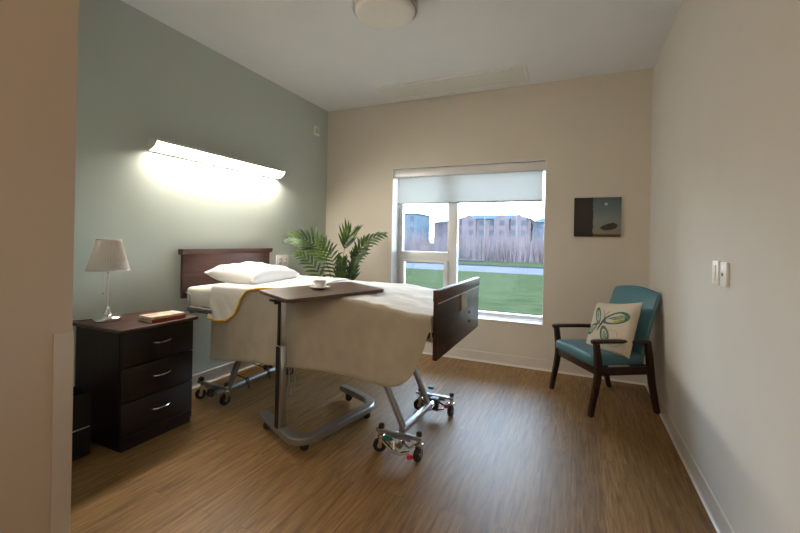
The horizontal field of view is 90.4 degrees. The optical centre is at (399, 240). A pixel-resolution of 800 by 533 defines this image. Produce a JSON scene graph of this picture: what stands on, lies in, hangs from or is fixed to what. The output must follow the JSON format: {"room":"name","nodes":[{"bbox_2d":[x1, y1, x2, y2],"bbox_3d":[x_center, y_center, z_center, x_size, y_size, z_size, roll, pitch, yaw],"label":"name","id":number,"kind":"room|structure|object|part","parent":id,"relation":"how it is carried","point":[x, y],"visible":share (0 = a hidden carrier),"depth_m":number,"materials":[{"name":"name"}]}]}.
{"room":"care facility","nodes":[
{"label":"care facility","id":0,"kind":"room"},
{"bbox_2d":[0,0,78,532],"bbox_3d":[-1.756,-0.203,0.003,0.120,2.735,2.980,1,0,24],"label":"wall","id":1,"kind":"structure","parent":0,"point":[39,38],"depth_m":1.24,"materials":[{"name":"paint"}]},
{"bbox_2d":[50,331,73,532],"bbox_3d":[-1.147,0.741,1.328,0.055,0.872,0.056,1,0,24],"label":"trim","id":2,"kind":"structure","parent":1,"relation":"attached to","point":[63,359],"depth_m":1.32,"materials":[{"name":"paint"}]},
{"bbox_2d":[72,0,327,386],"bbox_3d":[-1.613,-0.200,3.264,0.100,2.735,3.340,1,0,24],"label":"wall","id":3,"kind":"structure","parent":0,"point":[139,78],"depth_m":2.95,"materials":[{"name":"green paint"}]},
{"bbox_2d":[146,137,285,178],"bbox_3d":[-1.450,-0.666,3.349,0.112,0.084,1.330,1,0,24],"label":"wall lamp","id":4,"kind":"object","parent":3,"relation":"attached to","point":[154,144],"visible":1,"depth_m":3.15,"materials":[{"name":"white plastic"}]},
{"bbox_2d":[192,361,259,388],"bbox_3d":[-1.563,1.116,3.296,0.014,0.104,3.220,1,0,24],"label":"baseboard","id":5,"kind":"structure","parent":3,"relation":"attached to","point":[216,373],"depth_m":3.36,"materials":[{"name":"plastic"}]},
{"bbox_2d":[276,255,288,266],"bbox_3d":[-1.203,0.208,4.064,0.016,0.125,0.180,1,0,24],"label":"wall outlet","id":6,"kind":"object","parent":3,"relation":"attached to","point":[281,260],"visible":1,"depth_m":4.06,"materials":[{"name":"white plastic"}]},
{"bbox_2d":[314,126,319,135],"bbox_3d":[-0.948,-1.260,4.555,0.030,0.100,0.100,1,0,24],"label":"wall sensor","id":7,"kind":"object","parent":3,"relation":"attached to","point":[316,129],"visible":1,"depth_m":4.53,"materials":[{"name":"white plastic"}]},
{"bbox_2d":[70,354,716,532],"bbox_3d":[-0.653,1.227,1.262,3.530,0.080,6.400,1,0,24],"label":"floor","id":8,"kind":"structure","parent":0,"point":[516,453],"depth_m":2.11,"materials":[{"name":"laminate"}]},
{"bbox_2d":[72,386,90,460],"bbox_3d":[-1.845,0.993,2.088,0.232,0.340,0.280,1,0,24],"label":"waste bin","id":9,"kind":"object","parent":8,"relation":"on","point":[81,424],"visible":0.27,"depth_m":2.14,"materials":[{"name":"metal"}]},
{"bbox_2d":[72,310,197,452],"bbox_3d":[-1.624,0.826,2.462,0.468,0.682,0.486,1,0,24],"label":"nightstand","id":10,"kind":"object","parent":8,"relation":"on","point":[137,374],"visible":0.96,"depth_m":2.29,"materials":[{"name":"brown wood"}]},
{"bbox_2d":[73,239,129,322],"bbox_3d":[-1.778,0.234,2.396,0.253,0.492,0.232,1,0,24],"label":"table lamp","id":11,"kind":"object","parent":10,"relation":"on","point":[107,255],"visible":1,"depth_m":2.34,"materials":[{"name":"beige fabric"}]},
{"bbox_3d":[-1.758,0.084,2.394,0.219,0.185,0.219,1,0,24],"label":"lamp shade","id":12,"kind":"part","parent":11,"relation":"part of","materials":[{"name":"white fabric"}]},
{"bbox_3d":[-1.453,1.001,2.384,0.020,0.189,0.444,1,0,24],"label":"drawer","id":13,"kind":"part","parent":10,"relation":"part of","materials":[{"name":"brown wood"}]},
{"bbox_3d":[-1.449,0.806,2.384,0.020,0.191,0.444,1,0,24],"label":"drawer","id":14,"kind":"part","parent":10,"relation":"part of","materials":[{"name":"brown wood"}]},
{"bbox_3d":[-1.445,0.611,2.384,0.020,0.190,0.444,1,0,24],"label":"drawer","id":15,"kind":"part","parent":10,"relation":"part of","materials":[{"name":"brown wood"}]},
{"bbox_3d":[-1.430,0.989,2.374,0.036,0.014,0.119,1,0,24],"label":"drawer handle","id":16,"kind":"part","parent":10,"relation":"part of","materials":[{"name":"silver metal"}]},
{"bbox_3d":[-1.426,0.794,2.374,0.036,0.014,0.119,1,0,24],"label":"drawer handle","id":17,"kind":"part","parent":10,"relation":"part of","materials":[{"name":"silver metal"}]},
{"bbox_3d":[-1.422,0.598,2.374,0.036,0.014,0.119,1,0,24],"label":"drawer handle","id":18,"kind":"part","parent":10,"relation":"part of","materials":[{"name":"silver metal"}]},
{"bbox_2d":[139,314,185,323],"bbox_3d":[-1.473,0.477,2.463,0.135,0.020,0.215,1,0,26],"label":"paperback book","id":19,"kind":"object","parent":10,"relation":"on","point":[179,316],"visible":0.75,"depth_m":2.39,"materials":[{"name":"red paper"}]},
{"bbox_2d":[139,310,184,319],"bbox_3d":[-1.474,0.459,2.464,0.130,0.014,0.208,1,0,28],"label":"paperback book","id":20,"kind":"object","parent":19,"relation":"on","point":[165,314],"visible":1,"depth_m":2.44,"materials":[{"name":"beige paper"}]},
{"bbox_2d":[259,282,383,450],"bbox_3d":[-0.498,0.750,2.567,0.528,0.880,0.836,1,0,43],"label":"table","id":21,"kind":"object","parent":8,"relation":"on","point":[276,422],"visible":1,"depth_m":2.33,"materials":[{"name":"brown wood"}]},
{"bbox_2d":[309,285,330,288],"bbox_3d":[-0.515,0.301,2.555,0.136,0.016,0.136,1,0,24],"label":"saucer","id":22,"kind":"object","parent":21,"relation":"on","point":[313,286],"visible":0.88,"depth_m":2.54,"materials":[{"name":"white ceramic"}]},
{"bbox_2d":[312,280,326,287],"bbox_3d":[-0.516,0.278,2.558,0.084,0.048,0.091,1,0,-26],"label":"coffee cup","id":23,"kind":"object","parent":22,"relation":"on","point":[317,283],"visible":0.99,"depth_m":2.53,"materials":[{"name":"white ceramic"}]},
{"bbox_2d":[178,248,479,461],"bbox_3d":[-0.545,0.636,2.940,2.055,1.105,1.015,1,0,24],"label":"hospital bed","id":24,"kind":"object","parent":8,"relation":"on","point":[455,307],"visible":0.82,"depth_m":2.72,"materials":[{"name":"brown wood"}]},
{"bbox_3d":[-1.397,0.442,2.821,0.282,0.150,0.105,1,0,24],"label":"rail","id":25,"kind":"part","parent":24,"relation":"part of","materials":[{"name":"silver metal"}]},
{"bbox_2d":[187,283,223,307],"bbox_3d":[-0.539,0.425,2.945,1.875,0.135,0.895,1,0,24],"label":"mattress","id":26,"kind":"object","parent":24,"relation":"on","point":[200,295],"visible":0.09,"depth_m":2.86,"materials":[{"name":"white fabric"}]},
{"bbox_2d":[210,279,436,386],"bbox_3d":[-0.377,0.583,2.865,1.606,0.513,1.027,1,0,24],"label":"blanket","id":27,"kind":"object","parent":26,"relation":"on","point":[377,338],"visible":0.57,"depth_m":2.37,"materials":[{"name":"beige fabric"}]},
{"bbox_2d":[207,275,347,321],"bbox_3d":[-0.811,0.435,3.053,0.668,0.256,1.028,1,0,24],"label":"sheet","id":28,"kind":"object","parent":27,"relation":"on","point":[225,298],"visible":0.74,"depth_m":2.71,"materials":[{"name":"white fabric"}]},
{"bbox_2d":[204,261,299,284],"bbox_3d":[-1.141,0.249,3.150,0.409,0.158,0.665,1,0,15],"label":"pillow","id":29,"kind":"object","parent":28,"relation":"on","point":[251,273],"visible":0.88,"depth_m":2.93,"materials":[{"name":"fabric"}]},
{"bbox_3d":[-1.446,0.266,3.381,0.028,0.340,0.915,1,0,24],"label":"headboard","id":30,"kind":"part","parent":24,"relation":"part of","materials":[{"name":"brown wood"}]},
{"bbox_3d":[-1.435,0.086,3.376,0.055,0.040,0.947,1,0,24],"label":"crown moulding","id":31,"kind":"part","parent":24,"relation":"part of","materials":[{"name":"brown wood"}]},
{"bbox_3d":[-1.134,0.807,2.836,0.264,0.551,0.045,1,0,24],"label":"leg","id":32,"kind":"part","parent":24,"relation":"part of","materials":[{"name":"grey paint"}]},
{"bbox_3d":[-0.739,0.807,2.726,0.065,0.514,0.009,1,0,24],"label":"control cord","id":33,"kind":"part","parent":24,"relation":"part of","materials":[{"name":"black plastic"}]},
{"bbox_3d":[-0.087,0.811,2.295,0.275,0.517,0.038,1,0,24],"label":"leg","id":34,"kind":"part","parent":24,"relation":"part of","materials":[{"name":"silver metal"}]},
{"bbox_3d":[0.081,0.824,2.675,0.275,0.536,0.038,1,0,24],"label":"leg","id":35,"kind":"part","parent":24,"relation":"part of","materials":[{"name":"silver metal"}]},
{"bbox_3d":[0.382,0.455,2.544,0.025,0.370,0.970,1,0,24],"label":"footboard","id":36,"kind":"part","parent":24,"relation":"part of","materials":[{"name":"brown wood"}]},
{"bbox_3d":[0.387,0.299,2.544,0.032,0.062,0.974,1,0,24],"label":"rail","id":37,"kind":"part","parent":24,"relation":"part of","materials":[{"name":"brown wood"}]},
{"bbox_2d":[282,219,387,279],"bbox_3d":[-0.659,0.470,4.048,1.071,1.432,0.390,1,0,1],"label":"potted palm","id":38,"kind":"object","parent":8,"relation":"on","point":[348,235],"visible":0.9,"depth_m":3.97,"materials":[{"name":"plant"}]},
{"bbox_2d":[549,285,660,416],"bbox_3d":[1.577,0.790,3.070,0.586,0.885,0.574,1,0,-8],"label":"armchair","id":39,"kind":"object","parent":8,"relation":"on","point":[596,360],"visible":0.84,"depth_m":2.87,"materials":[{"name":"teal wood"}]},
{"bbox_3d":[1.290,0.971,3.295,0.090,0.512,0.034,1,0,-8],"label":"leg","id":40,"kind":"part","parent":39,"relation":"part of","materials":[{"name":"brown wood"}]},
{"bbox_3d":[1.489,0.711,3.322,0.450,0.037,0.050,1,0,-8],"label":"armrest","id":41,"kind":"part","parent":39,"relation":"part of","materials":[{"name":"brown wood"}]},
{"bbox_3d":[1.364,0.972,2.776,0.090,0.512,0.034,1,0,-8],"label":"leg","id":42,"kind":"part","parent":39,"relation":"part of","materials":[{"name":"brown wood"}]},
{"bbox_3d":[1.521,0.846,3.062,0.425,0.090,0.484,1,0,-8],"label":"seat","id":43,"kind":"part","parent":39,"relation":"part of","materials":[{"name":"teal leather"}]},
{"bbox_3d":[1.544,0.919,3.066,0.425,0.055,0.550,1,0,-8],"label":"seat rail","id":44,"kind":"part","parent":39,"relation":"part of","materials":[{"name":"brown wood"}]},
{"bbox_3d":[1.729,0.980,3.357,0.125,0.512,0.034,1,0,-8],"label":"leg","id":45,"kind":"part","parent":39,"relation":"part of","materials":[{"name":"brown wood"}]},
{"bbox_2d":[586,302,642,358],"bbox_3d":[1.597,0.655,2.989,0.215,0.439,0.472,1,0,-17],"label":"throw cushion","id":46,"kind":"object","parent":39,"relation":"on","point":[609,321],"visible":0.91,"depth_m":2.90,"materials":[{"name":"beige fabric"}]},
{"bbox_2d":[588,307,629,338],"bbox_3d":[1.554,0.630,2.978,0.023,0.278,0.353,26,-15,-13],"label":"print","id":47,"kind":"object","parent":46,"relation":"attached to","point":[607,322],"depth_m":2.95,"materials":[{"name":"fabric"}]},
{"bbox_2d":[610,315,625,319],"bbox_3d":[1.598,0.565,2.909,0.010,0.041,0.126,26,-15,-13],"label":"print","id":48,"kind":"object","parent":46,"relation":"on","point":[612,317],"depth_m":2.91,"materials":[{"name":"beige"}]},
{"bbox_3d":[1.563,0.713,2.804,0.450,0.037,0.050,1,0,-8],"label":"armrest","id":49,"kind":"part","parent":39,"relation":"part of","materials":[{"name":"brown wood"}]},
{"bbox_3d":[1.781,0.607,3.099,0.181,0.510,0.500,1,0,-8],"label":"backrest","id":50,"kind":"part","parent":39,"relation":"part of","materials":[{"name":"teal leather"}]},
{"bbox_3d":[1.803,0.981,2.838,0.125,0.512,0.034,1,0,-8],"label":"leg","id":51,"kind":"part","parent":39,"relation":"part of","materials":[{"name":"brown wood"}]},
{"bbox_2d":[121,0,681,111],"bbox_3d":[-0.563,-1.597,1.335,3.530,0.100,6.560,1,0,24],"label":"ceiling","id":52,"kind":"structure","parent":0,"point":[319,51],"depth_m":3.01,"materials":[{"name":"paint"}]},
{"bbox_2d":[352,0,417,28],"bbox_3d":[-0.093,-1.477,2.499,0.412,0.121,0.412,1,0,24],"label":"ceiling lamp","id":53,"kind":"object","parent":52,"relation":"attached to","point":[379,14],"visible":1,"depth_m":2.47,"materials":[{"name":"glass"}]},
{"bbox_2d":[377,65,529,100],"bbox_3d":[0.495,-1.518,3.863,1.440,0.014,0.360,1,0,24],"label":"ceiling panel","id":54,"kind":"object","parent":52,"relation":"attached to","point":[516,74],"visible":1,"depth_m":3.82,"materials":[{"name":"white plastic"}]},
{"bbox_2d":[325,68,652,366],"bbox_3d":[0.638,-0.154,4.236,3.430,2.735,0.260,1,0,24],"label":"wall","id":55,"kind":"structure","parent":0,"point":[593,134],"depth_m":3.77,"materials":[{"name":"beige paint"}]},
{"bbox_2d":[391,160,545,325],"bbox_3d":[0.688,0.003,4.200,1.605,1.577,0.262,1,0,24],"label":"window","id":56,"kind":"structure","parent":55,"relation":"in","point":[399,257],"depth_m":4.34,"materials":[{"name":"plastic"}]},
{"bbox_3d":[0.263,0.478,4.448,0.565,0.525,0.085,1,0,24],"label":"vent sash","id":57,"kind":"part","parent":56,"relation":"part of","materials":[{"name":"plastic"}]},
{"bbox_2d":[394,161,545,203],"bbox_3d":[0.676,-0.586,4.146,1.589,0.384,0.100,1,0,24],"label":"roller blind","id":58,"kind":"object","parent":56,"relation":"attached to","point":[523,181],"visible":0.95,"depth_m":4.09,"materials":[{"name":"fabric"}]},
{"bbox_3d":[0.727,-0.003,4.288,1.605,1.565,0.070,1,0,24],"label":"frame","id":59,"kind":"part","parent":56,"relation":"part of","materials":[{"name":"plastic"}]},
{"bbox_3d":[0.658,0.785,4.168,1.605,0.012,0.192,1,0,24],"label":"sill","id":60,"kind":"part","parent":56,"relation":"part of","materials":[{"name":"white paint"}]},
{"bbox_2d":[422,344,645,384],"bbox_3d":[0.602,1.161,4.090,3.330,0.104,0.014,1,0,24],"label":"baseboard","id":61,"kind":"structure","parent":55,"relation":"attached to","point":[473,355],"depth_m":3.82,"materials":[{"name":"paint"}]},
{"bbox_2d":[574,197,621,236],"bbox_3d":[1.776,-0.214,3.576,0.380,0.352,0.026,1,0,24],"label":"picture","id":62,"kind":"object","parent":55,"relation":"attached to","point":[598,216],"visible":1,"depth_m":3.56,"materials":[{"name":"paint"}]},
{"bbox_2d":[648,0,799,532],"bbox_3d":[0.996,-0.147,0.687,0.100,2.735,6.460,1,0,24],"label":"wall","id":63,"kind":"structure","parent":0,"point":[725,142],"depth_m":1.59,"materials":[{"name":"beige paint"}]},
{"bbox_2d":[645,375,734,532],"bbox_3d":[0.865,1.166,0.591,0.014,0.104,6.200,1,0,24],"label":"baseboard","id":64,"kind":"structure","parent":63,"relation":"attached to","point":[715,512],"depth_m":1.99,"materials":[{"name":"paint"}]},
{"bbox_2d":[712,260,720,284],"bbox_3d":[1.405,0.141,1.766,0.017,0.105,0.080,1,0,24],"label":"light switch","id":65,"kind":"object","parent":63,"relation":"attached to","point":[715,264],"visible":0.96,"depth_m":1.75,"materials":[{"name":"white plastic"}]},
{"bbox_2d":[720,262,729,287],"bbox_3d":[1.362,0.141,1.669,0.016,0.103,0.078,1,0,24],"label":"wall control","id":66,"kind":"object","parent":63,"relation":"attached to","point":[724,266],"visible":1,"depth_m":1.65,"materials":[{"name":"white plastic"}]},
{"label":"outside","id":67,"kind":"structure","parent":0,"visible":0},
{"bbox_2d":[405,246,542,315],"bbox_3d":[49.419,2.759,111.664,320.000,0.300,235.740,1,0,24],"label":"ground","id":68,"kind":"structure","parent":67,"point":[498,292],"depth_m":14.74,"materials":[{"name":"green plant"}]},
{"bbox_2d":[404,213,430,245],"bbox_3d":[2.981,-3.615,134.334,11.100,10.550,12.600,1,0,24],"label":"apartment building","id":69,"kind":"structure","parent":68,"relation":"on","point":[420,220],"depth_m":128.25,"materials":[{"name":"blue"}]},
{"bbox_2d":[433,220,447,245],"bbox_3d":[18.734,-2.768,143.755,10.300,9.500,13.200,1,0,24],"label":"apartment building","id":70,"kind":"structure","parent":68,"relation":"on","point":[445,226],"depth_m":139.04,"materials":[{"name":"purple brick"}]},
{"bbox_2d":[458,259,484,261],"bbox_3d":[5.927,1.651,33.453,2.400,0.140,0.140,1,0,24],"label":"log","id":71,"kind":"object","parent":68,"relation":"on","point":[458,259],"visible":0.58,"depth_m":33.34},
{"bbox_2d":[404,216,543,262],"bbox_3d":[0.472,-1.150,56.087,53.088,5.519,34.640,1,0,24],"label":"dry brush","id":72,"kind":"object","parent":68,"relation":"on","point":[510,251],"visible":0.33,"depth_m":36.65,"materials":[{"name":"grey plant"}]},
{"bbox_2d":[406,262,542,268],"bbox_3d":[-2.911,1.481,30.533,150.000,0.120,0.300,1,0,24],"label":"kerb","id":73,"kind":"object","parent":68,"relation":"on","point":[406,262],"depth_m":26.41,"materials":[{"name":"concrete"}]},
{"bbox_2d":[477,208,499,250],"bbox_3d":[12.373,-1.635,54.523,3.694,6.982,1.026,1,0,3],"label":"bare tree","id":74,"kind":"object","parent":68,"relation":"on","point":[478,208],"visible":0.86,"depth_m":54.61,"materials":[{"name":"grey plant"}]},
{"bbox_2d":[458,214,534,246],"bbox_3d":[30.364,-3.031,126.412,23.000,10.500,13.500,1,0,24],"label":"apartment building","id":75,"kind":"structure","parent":68,"relation":"on","point":[492,219],"depth_m":121.16,"materials":[{"name":"pink brick"}]},
{"bbox_2d":[498,207,520,235],"bbox_3d":[12.604,-1.217,44.868,2.905,6.156,1.731,1,0,24],"label":"bare tree","id":76,"kind":"object","parent":68,"relation":"on","point":[515,207],"visible":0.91,"depth_m":44.85,"materials":[{"name":"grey plant"}]},
{"bbox_2d":[525,202,543,239],"bbox_3d":[16.900,-1.773,49.158,2.533,7.441,2.225,1,0,6],"label":"bare tree","id":77,"kind":"object","parent":68,"relation":"on","point":[539,202],"visible":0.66,"depth_m":49.54,"materials":[{"name":"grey plant"}]},
{"bbox_2d":[533,218,543,248],"bbox_3d":[47.445,-2.583,123.382,11.300,10.300,13.200,1,0,24],"label":"apartment building","id":78,"kind":"structure","parent":68,"relation":"on","point":[537,222],"depth_m":119.42,"materials":[{"name":"blue"}]},
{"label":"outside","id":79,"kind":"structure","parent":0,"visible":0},
{"bbox_2d":[406,263,542,274],"bbox_3d":[-4.046,1.508,27.973,150.000,0.020,5.300,1,0,24],"label":"road","id":80,"kind":"structure","parent":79,"point":[488,269],"depth_m":23.71,"materials":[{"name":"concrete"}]}
]}

